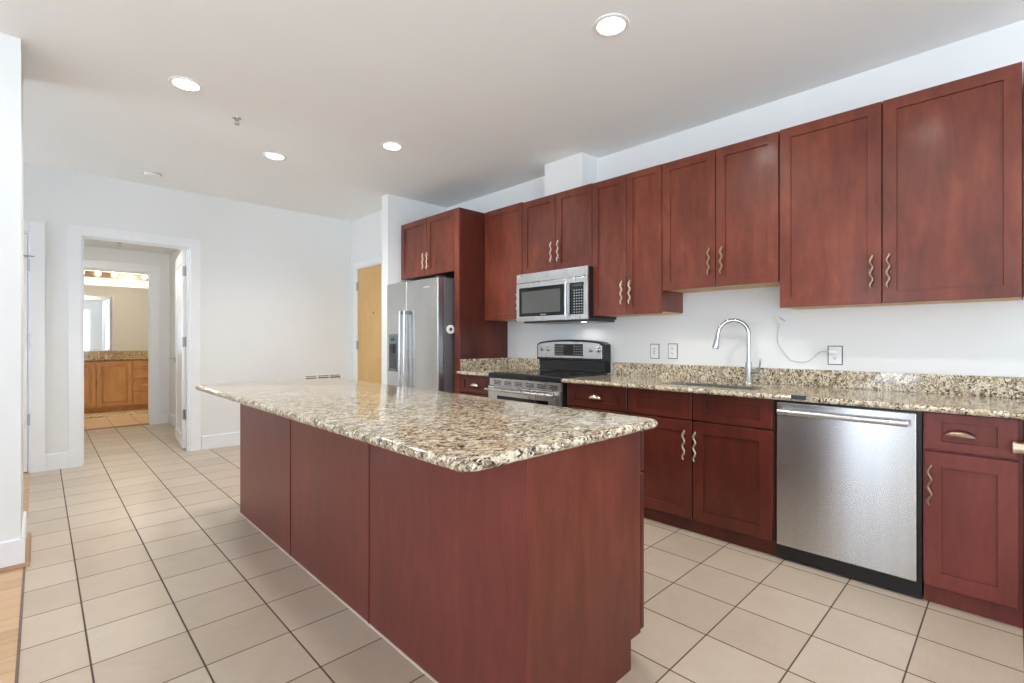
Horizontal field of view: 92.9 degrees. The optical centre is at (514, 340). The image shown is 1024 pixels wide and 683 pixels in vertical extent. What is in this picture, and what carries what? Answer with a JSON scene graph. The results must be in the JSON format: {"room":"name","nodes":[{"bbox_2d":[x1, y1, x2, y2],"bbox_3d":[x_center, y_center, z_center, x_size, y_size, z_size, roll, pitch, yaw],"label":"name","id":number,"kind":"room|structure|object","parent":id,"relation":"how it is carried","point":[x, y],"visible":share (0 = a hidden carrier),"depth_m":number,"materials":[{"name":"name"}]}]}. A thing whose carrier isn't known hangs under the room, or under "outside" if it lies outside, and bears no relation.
{"room":"kitchen","nodes":[
{"label":"kitchen","id":0,"kind":"room"},
{"bbox_2d":[0,33,22,541],"bbox_3d":[-4.104,-0.210,1.717,3.325,2.900,0.560,0,0,-44],"label":"wall pillar","id":1,"kind":"structure","parent":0,"point":[11,65],"depth_m":2.65,"materials":[{"name":"paint"}]},
{"bbox_2d":[0,537,24,567],"bbox_3d":[-3.897,1.163,1.517,3.341,0.155,0.016,0,0,-44],"label":"baseboard","id":2,"kind":"structure","parent":1,"relation":"attached to","point":[12,552],"depth_m":2.64,"materials":[{"name":"paint"}]},
{"bbox_2d":[21,511,26,558],"bbox_3d":[-2.908,1.163,2.884,0.016,0.155,0.590,0,0,-44],"label":"baseboard","id":3,"kind":"structure","parent":1,"relation":"attached to","point":[24,523],"depth_m":2.85,"materials":[{"name":"paint"}]},
{"bbox_2d":[84,270,147,350],"bbox_3d":[-7.609,-0.110,8.727,2.740,2.700,0.120,0,0,-44],"label":"wall","id":4,"kind":"structure","parent":0,"point":[87,280],"depth_m":8.93,"materials":[{"name":"paint"}]},
{"bbox_2d":[84,284,147,350],"bbox_3d":[-7.543,-0.405,8.703,2.360,1.180,0.005,0,0,-44],"label":"mirror","id":5,"kind":"object","parent":4,"relation":"attached to","point":[115,317],"visible":0.44,"depth_m":8.91,"materials":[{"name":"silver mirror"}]},
{"bbox_2d":[84,271,147,280],"bbox_3d":[-7.384,-1.185,8.740,1.600,0.100,0.174,0,0,-44],"label":"vanity light","id":6,"kind":"object","parent":4,"relation":"attached to","point":[98,274],"visible":0.56,"depth_m":8.84,"materials":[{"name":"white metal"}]},
{"bbox_2d":[84,245,169,412],"bbox_3d":[-5.796,-0.110,6.870,2.740,2.700,0.130,0,0,-44],"label":"wall","id":7,"kind":"structure","parent":0,"point":[162,260],"depth_m":7.28,"materials":[{"name":"paint"}]},
{"bbox_2d":[84,423,148,430],"bbox_3d":[-5.727,1.234,6.944,0.818,0.012,0.100,0,0,-44],"label":"trim","id":8,"kind":"structure","parent":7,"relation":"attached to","point":[142,423],"depth_m":6.96,"materials":[{"name":"brown wood"}]},
{"bbox_2d":[84,260,159,424],"bbox_3d":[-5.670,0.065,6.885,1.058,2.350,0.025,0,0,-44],"label":"trim","id":9,"kind":"structure","parent":7,"relation":"attached to","point":[154,270],"depth_m":7.20,"materials":[{"name":"paint"}]},
{"bbox_2d":[160,413,167,423],"bbox_3d":[-5.258,1.163,7.293,0.105,0.155,0.016,0,0,-44],"label":"baseboard","id":10,"kind":"structure","parent":7,"relation":"attached to","point":[163,416],"depth_m":7.28,"materials":[{"name":"paint"}]},
{"bbox_2d":[84,239,176,253],"bbox_3d":[-4.928,-1.345,5.994,1.720,0.080,2.336,0,0,-44],"label":"ceiling","id":11,"kind":"structure","parent":0,"point":[87,242],"depth_m":6.75,"materials":[{"name":"paint"}]},
{"bbox_2d":[170,249,185,414],"bbox_3d":[-4.355,-0.033,6.553,0.120,2.545,2.336,0,0,-44],"label":"wall","id":12,"kind":"structure","parent":0,"point":[173,255],"depth_m":7.18,"materials":[{"name":"paint"}]},
{"bbox_2d":[168,412,174,426],"bbox_3d":[-4.404,1.163,6.506,0.016,0.155,2.336,0,0,-44],"label":"baseboard","id":13,"kind":"structure","parent":12,"relation":"attached to","point":[171,418],"depth_m":7.15,"materials":[{"name":"paint"}]},
{"bbox_2d":[23,163,350,453],"bbox_3d":[-4.498,-0.210,4.697,7.163,2.900,0.120,0,0,-44],"label":"wall","id":14,"kind":"structure","parent":0,"point":[275,283],"depth_m":5.71,"materials":[{"name":"paint"}]},
{"bbox_2d":[23,234,34,471],"bbox_3d":[-4.853,0.115,4.256,0.927,2.227,0.104,0,0,-44],"label":"door","id":15,"kind":"structure","parent":14,"relation":"in","point":[26,262],"depth_m":4.55,"materials":[{"name":"paint"}]},
{"bbox_2d":[23,220,45,472],"bbox_3d":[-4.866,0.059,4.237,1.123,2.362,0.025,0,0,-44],"label":"trim","id":16,"kind":"structure","parent":14,"relation":"attached to","point":[36,229],"depth_m":4.59,"materials":[{"name":"paint"}]},
{"bbox_2d":[46,452,67,470],"bbox_3d":[-4.410,1.163,4.689,0.165,0.155,0.016,0,0,-44],"label":"baseboard","id":17,"kind":"structure","parent":14,"relation":"attached to","point":[54,461],"depth_m":4.68,"materials":[{"name":"paint"}]},
{"bbox_2d":[68,224,200,467],"bbox_3d":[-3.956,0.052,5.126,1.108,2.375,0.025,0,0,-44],"label":"trim","id":18,"kind":"structure","parent":14,"relation":"attached to","point":[75,232],"depth_m":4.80,"materials":[{"name":"paint"}]},
{"bbox_2d":[169,250,185,448],"bbox_3d":[-4.015,0.100,5.837,0.127,2.250,0.926,0,0,-44],"label":"door","id":19,"kind":"structure","parent":14,"relation":"in","point":[180,262],"depth_m":5.77,"materials":[{"name":"paint"}]},
{"bbox_2d":[201,432,239,449],"bbox_3d":[-2.916,1.163,6.146,1.789,0.155,0.016,0,0,-44],"label":"baseboard","id":20,"kind":"structure","parent":14,"relation":"attached to","point":[225,439],"depth_m":5.65,"materials":[{"name":"paint"}]},
{"bbox_2d":[304,373,341,378],"bbox_3d":[-2.557,0.693,6.500,0.510,0.495,0.010,0,0,-44],"label":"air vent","id":21,"kind":"object","parent":14,"relation":"in","point":[332,375],"visible":0.1,"depth_m":6.51,"materials":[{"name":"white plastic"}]},
{"bbox_2d":[351,210,381,379],"bbox_3d":[-1.766,-0.210,6.334,0.120,2.900,1.354,0,0,-44],"label":"wall","id":22,"kind":"structure","parent":0,"point":[366,231],"depth_m":6.49,"materials":[{"name":"paint"}]},
{"bbox_2d":[353,257,381,383],"bbox_3d":[-1.823,0.090,6.350,0.179,2.300,1.055,0,0,-44],"label":"door","id":23,"kind":"structure","parent":22,"relation":"in","point":[367,280],"depth_m":6.45,"materials":[{"name":"brown wood"}]},
{"bbox_2d":[382,194,446,384],"bbox_3d":[-1.192,-0.210,5.849,0.823,2.900,0.143,0,0,-44],"label":"wall","id":24,"kind":"structure","parent":0,"point":[397,211],"depth_m":5.58,"materials":[{"name":"paint"}]},
{"bbox_2d":[0,0,1023,220],"bbox_3d":[-0.906,-1.710,1.102,7.283,0.100,10.284,0,0,-44],"label":"ceiling","id":25,"kind":"structure","parent":0,"point":[479,96],"depth_m":3.07,"materials":[{"name":"paint"}]},
{"bbox_2d":[143,170,161,178],"bbox_3d":[-3.586,-1.641,4.814,0.153,0.038,0.153,0,0,-44],"label":"smoke detector","id":26,"kind":"object","parent":25,"relation":"attached to","point":[148,173],"visible":1,"depth_m":4.78,"materials":[{"name":"white plastic"}]},
{"bbox_2d":[168,76,202,91],"bbox_3d":[-2.127,-1.655,3.147,0.190,0.009,0.190,0,0,-44],"label":"recessed light","id":27,"kind":"object","parent":25,"relation":"in","point":[183,83],"visible":1,"depth_m":3.14,"materials":[{"name":"white"}]},
{"bbox_2d":[232,116,240,124],"bbox_3d":[-2.072,-1.635,3.627,0.060,0.049,0.060,0,0,-44],"label":"sprinkler","id":28,"kind":"object","parent":25,"relation":"attached to","point":[235,118],"visible":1,"depth_m":3.62,"materials":[{"name":"metal"}]},
{"bbox_2d":[263,152,286,160],"bbox_3d":[-2.156,-1.655,4.375,0.190,0.009,0.190,0,0,-44],"label":"recessed light","id":29,"kind":"object","parent":25,"relation":"in","point":[270,155],"visible":1,"depth_m":4.37,"materials":[{"name":"white"}]},
{"bbox_2d":[381,141,403,150],"bbox_3d":[-1.046,-1.655,4.150,0.190,0.009,0.190,0,0,-44],"label":"recessed light","id":30,"kind":"object","parent":25,"relation":"in","point":[392,146],"visible":1,"depth_m":4.14,"materials":[{"name":"white"}]},
{"bbox_2d":[593,13,629,36],"bbox_3d":[0.506,-1.655,2.559,0.190,0.009,0.190,0,0,-44],"label":"recessed light","id":31,"kind":"object","parent":25,"relation":"in","point":[611,24],"visible":1,"depth_m":2.55,"materials":[{"name":"white plastic"}]},
{"bbox_2d":[0,409,1023,682],"bbox_3d":[-2.714,1.265,2.955,7.283,0.050,15.220,0,0,-44],"label":"floor","id":32,"kind":"structure","parent":0,"point":[145,566],"depth_m":2.24,"materials":[{"name":"tile"}]},
{"bbox_2d":[0,532,31,572],"bbox_3d":[-4.083,1.231,1.723,3.362,0.018,0.610,0,0,-44],"label":"trim","id":33,"kind":"structure","parent":32,"relation":"on","point":[29,534],"depth_m":2.71,"materials":[{"name":"brown wood"}]},
{"bbox_2d":[15,566,25,682],"bbox_3d":[-0.106,1.238,0.022,0.010,0.003,7.380,0,0,-44],"label":"trim","id":34,"kind":"structure","parent":32,"relation":"on","point":[24,568],"depth_m":2.07,"materials":[{"name":"brown wood"}]},
{"bbox_2d":[84,360,147,413],"bbox_3d":[-7.331,0.792,8.475,2.445,0.895,0.627,0,0,-44],"label":"bathroom vanity","id":35,"kind":"object","parent":32,"relation":"on","point":[114,385],"visible":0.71,"depth_m":8.47,"materials":[{"name":"brown wood"}]},
{"bbox_2d":[84,351,147,360],"bbox_3d":[-7.341,0.267,8.464,2.476,0.154,0.629,0,0,-44],"label":"countertop","id":36,"kind":"structure","parent":35,"relation":"on","point":[111,355],"depth_m":8.82,"materials":[{"name":"stone"}]},
{"bbox_2d":[84,409,147,418],"bbox_3d":[-6.760,1.235,8.158,1.120,0.010,0.520,0,0,-44],"label":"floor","id":37,"kind":"structure","parent":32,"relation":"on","point":[96,415],"depth_m":8.12,"materials":[{"name":"beige tile"}]},
{"bbox_2d":[387,275,453,392],"bbox_3d":[-0.833,0.286,5.377,0.881,1.868,0.976,0,0,-44],"label":"refrigerator","id":38,"kind":"object","parent":32,"relation":"on","point":[420,348],"visible":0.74,"depth_m":4.97,"materials":[{"name":"silver metal"}]},
{"bbox_2d":[447,325,453,333],"bbox_3d":[-0.642,-0.112,4.874,0.090,0.090,0.018,0,0,-44],"label":"magnet","id":39,"kind":"object","parent":38,"relation":"attached to","point":[450,328],"visible":1,"depth_m":4.86,"materials":[{"name":"white plastic"}]},
{"bbox_2d":[239,404,643,682],"bbox_3d":[-0.737,0.792,2.697,0.667,0.895,2.892,0,0,-44],"label":"kitchen island","id":40,"kind":"object","parent":32,"relation":"on","point":[531,570],"visible":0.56,"depth_m":1.75,"materials":[{"name":"brown wood"}]},
{"bbox_2d":[195,378,657,471],"bbox_3d":[-0.831,0.327,2.665,0.994,0.034,3.035,0,0,-44],"label":"island countertop","id":41,"kind":"structure","parent":40,"relation":"on","point":[452,431],"depth_m":1.89,"materials":[{"name":"stone"}]},
{"bbox_2d":[459,374,490,396],"bbox_3d":[-0.155,0.787,4.874,0.698,0.906,0.486,0,0,-44],"label":"base cabinet","id":42,"kind":"object","parent":32,"relation":"on","point":[473,385],"visible":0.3,"depth_m":4.67,"materials":[{"name":"brown wood"}]},
{"bbox_2d":[457,358,539,376],"bbox_3d":[-0.155,0.258,4.872,0.702,0.145,0.490,0,0,-44],"label":"countertop","id":43,"kind":"structure","parent":42,"relation":"on","point":[478,367],"depth_m":5.02,"materials":[{"name":"stone"}]},
{"bbox_2d":[454,207,507,393],"bbox_3d":[-0.342,-0.043,5.088,0.667,2.565,0.076,0,0,-44],"label":"end panel","id":44,"kind":"object","parent":32,"relation":"on","point":[475,337],"visible":0.41,"depth_m":4.93,"materials":[{"name":"brown wood"}]},
{"bbox_2d":[485,340,610,406],"bbox_3d":[0.291,0.600,4.352,0.786,1.220,0.867,0,0,-44],"label":"range","id":45,"kind":"object","parent":32,"relation":"on","point":[545,386],"visible":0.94,"depth_m":4.32,"materials":[{"name":"silver metal"}]},
{"bbox_2d":[489,369,606,382],"bbox_3d":[0.284,0.311,4.346,0.627,0.048,0.867,0,0,-44],"label":"cooktop","id":46,"kind":"object","parent":45,"relation":"in","point":[542,375],"depth_m":4.24,"materials":[{"name":"black glass"}]},
{"bbox_2d":[567,383,628,414],"bbox_3d":[0.827,0.787,3.867,0.698,0.906,0.554,0,0,-44],"label":"drawer","id":47,"kind":"object","parent":32,"relation":"on","point":[608,399],"visible":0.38,"depth_m":3.62,"materials":[{"name":"brown wood"}]},
{"bbox_2d":[628,388,776,555],"bbox_3d":[1.359,0.787,3.322,0.698,0.906,0.962,0,0,-44],"label":"base cabinet","id":48,"kind":"object","parent":32,"relation":"on","point":[710,461],"visible":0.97,"depth_m":3.02,"materials":[{"name":"brown wood"}]},
{"bbox_2d":[562,362,1023,419],"bbox_3d":[1.711,0.260,2.949,0.717,0.140,3.112,0,0,-44],"label":"countertop","id":49,"kind":"structure","parent":48,"relation":"on","point":[987,396],"depth_m":2.88,"materials":[{"name":"stone"}]},
{"bbox_2d":[673,382,762,389],"bbox_3d":[1.355,0.423,3.293,0.366,0.221,0.616,0,0,-44],"label":"sink","id":50,"kind":"object","parent":49,"relation":"in","point":[684,383],"visible":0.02,"depth_m":3.45,"materials":[{"name":"metal"}]},
{"bbox_2d":[712,318,761,383],"bbox_3d":[1.561,0.071,3.423,0.318,0.455,0.072,0,0,31],"label":"faucet","id":51,"kind":"object","parent":49,"relation":"on","point":[748,365],"visible":1,"depth_m":3.38,"materials":[{"name":"silver metal"}]},
{"bbox_2d":[791,394,807,399],"bbox_3d":[1.539,0.306,2.628,0.050,0.022,0.072,0,0,-44],"label":"clip","id":52,"kind":"object","parent":49,"relation":"on","point":[797,397],"visible":1,"depth_m":2.61,"materials":[{"name":"grey metal"}]},
{"bbox_2d":[777,400,923,598],"bbox_3d":[1.905,0.786,2.730,0.705,0.900,0.638,0,0,-44],"label":"dishwasher","id":53,"kind":"object","parent":32,"relation":"on","point":[850,478],"visible":0.97,"depth_m":2.49,"materials":[{"name":"silver metal"}]},
{"bbox_2d":[923,412,1022,627],"bbox_3d":[2.263,0.787,2.397,0.698,0.906,0.328,0,0,-44],"label":"base cabinet","id":54,"kind":"object","parent":32,"relation":"on","point":[973,480],"visible":0.99,"depth_m":2.17,"materials":[{"name":"brown wood"}]},
{"bbox_2d":[1011,420,1023,616],"bbox_3d":[2.558,0.787,2.054,0.753,0.906,0.646,0,0,-44],"label":"base cabinet","id":55,"kind":"object","parent":32,"relation":"on","point":[1016,447],"visible":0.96,"depth_m":2.18,"materials":[{"name":"brown wood"}]},
{"bbox_2d":[545,152,597,195],"bbox_3d":[0.519,-1.498,4.521,0.228,0.325,0.444,0,0,-44],"label":"cover","id":56,"kind":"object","parent":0,"point":[580,169],"depth_m":4.40,"materials":[{"name":"paint"}]},
{"bbox_2d":[447,20,1023,376],"bbox_3d":[1.657,-0.210,3.604,0.120,2.900,10.284,0,0,-44],"label":"wall","id":57,"kind":"structure","parent":0,"point":[968,338],"depth_m":3.19,"materials":[{"name":"paint"}]},
{"bbox_2d":[401,209,453,280],"bbox_3d":[-0.739,-1.012,5.473,0.698,0.625,1.022,0,0,-44],"label":"upper cabinet","id":58,"kind":"object","parent":57,"relation":"attached to","point":[427,244],"visible":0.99,"depth_m":5.21,"materials":[{"name":"brown wood"}]},
{"bbox_2d":[460,358,539,370],"bbox_3d":[-0.138,0.242,4.889,0.652,0.114,0.490,0,0,-44],"label":"backsplash","id":59,"kind":"structure","parent":57,"relation":"attached to","point":[484,363],"depth_m":5.05,"materials":[{"name":"stone"}]},
{"bbox_2d":[485,202,522,320],"bbox_3d":[-0.014,-0.767,4.964,0.370,1.120,0.549,0,0,-44],"label":"upper cabinet","id":60,"kind":"object","parent":57,"relation":"attached to","point":[503,226],"visible":0.61,"depth_m":4.87,"materials":[{"name":"brown wood"}]},
{"bbox_2d":[522,183,591,273],"bbox_3d":[0.468,-0.970,4.471,0.370,0.695,0.819,0,0,-44],"label":"upper cabinet","id":61,"kind":"object","parent":57,"relation":"attached to","point":[556,228],"visible":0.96,"depth_m":4.33,"materials":[{"name":"brown wood"}]},
{"bbox_2d":[517,266,615,323],"bbox_3d":[0.439,-0.389,4.429,0.466,0.458,0.834,0,0,-44],"label":"microwave","id":62,"kind":"object","parent":61,"relation":"attached to","point":[561,296],"visible":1,"depth_m":4.25,"materials":[{"name":"silver metal"}]},
{"bbox_2d":[592,164,682,316],"bbox_3d":[0.978,-0.758,3.947,0.370,1.107,0.633,0,0,-44],"label":"upper cabinet","id":63,"kind":"object","parent":57,"relation":"attached to","point":[627,208],"visible":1,"depth_m":3.81,"materials":[{"name":"brown wood"}]},
{"bbox_2d":[650,344,658,358],"bbox_3d":[1.156,0.088,4.023,0.012,0.122,0.082,0,0,-44],"label":"outlet","id":64,"kind":"object","parent":57,"relation":"attached to","point":[654,348],"visible":1,"depth_m":4.02,"materials":[{"name":"white plastic"}]},
{"bbox_2d":[668,344,677,358],"bbox_3d":[1.268,0.085,3.909,0.010,0.122,0.082,0,0,-44],"label":"outlet","id":65,"kind":"object","parent":57,"relation":"attached to","point":[672,348],"visible":1,"depth_m":3.90,"materials":[{"name":"white plastic"}]},
{"bbox_2d":[662,131,779,292],"bbox_3d":[1.481,-0.840,3.433,0.370,0.940,0.796,0,0,-44],"label":"upper cabinet","id":66,"kind":"object","parent":57,"relation":"attached to","point":[721,206],"visible":0.98,"depth_m":3.29,"materials":[{"name":"brown wood"}]},
{"bbox_2d":[613,362,1023,398],"bbox_3d":[1.959,0.244,3.192,0.021,0.109,3.112,0,0,-44],"label":"backsplash","id":67,"kind":"structure","parent":57,"relation":"attached to","point":[988,386],"depth_m":3.04,"materials":[{"name":"stone"}]},
{"bbox_2d":[828,346,842,364],"bbox_3d":[2.047,0.094,3.110,0.010,0.122,0.082,0,0,-44],"label":"outlet","id":68,"kind":"object","parent":57,"relation":"attached to","point":[833,359],"visible":0.94,"depth_m":3.10,"materials":[{"name":"white plastic"}]},
{"bbox_2d":[774,315,837,362],"bbox_3d":[1.920,-0.016,3.224,0.036,0.324,0.379,0,0,-40],"label":"power cord","id":69,"kind":"object","parent":68,"relation":"attached to","point":[775,316],"visible":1,"depth_m":3.30,"materials":[{"name":"white plastic"}]},
{"bbox_2d":[780,62,1023,308],"bbox_3d":[2.148,-0.759,2.749,0.370,1.108,1.104,0,0,-44],"label":"upper cabinet","id":70,"kind":"object","parent":57,"relation":"attached to","point":[915,198],"depth_m":2.59,"materials":[{"name":"brown wood"}]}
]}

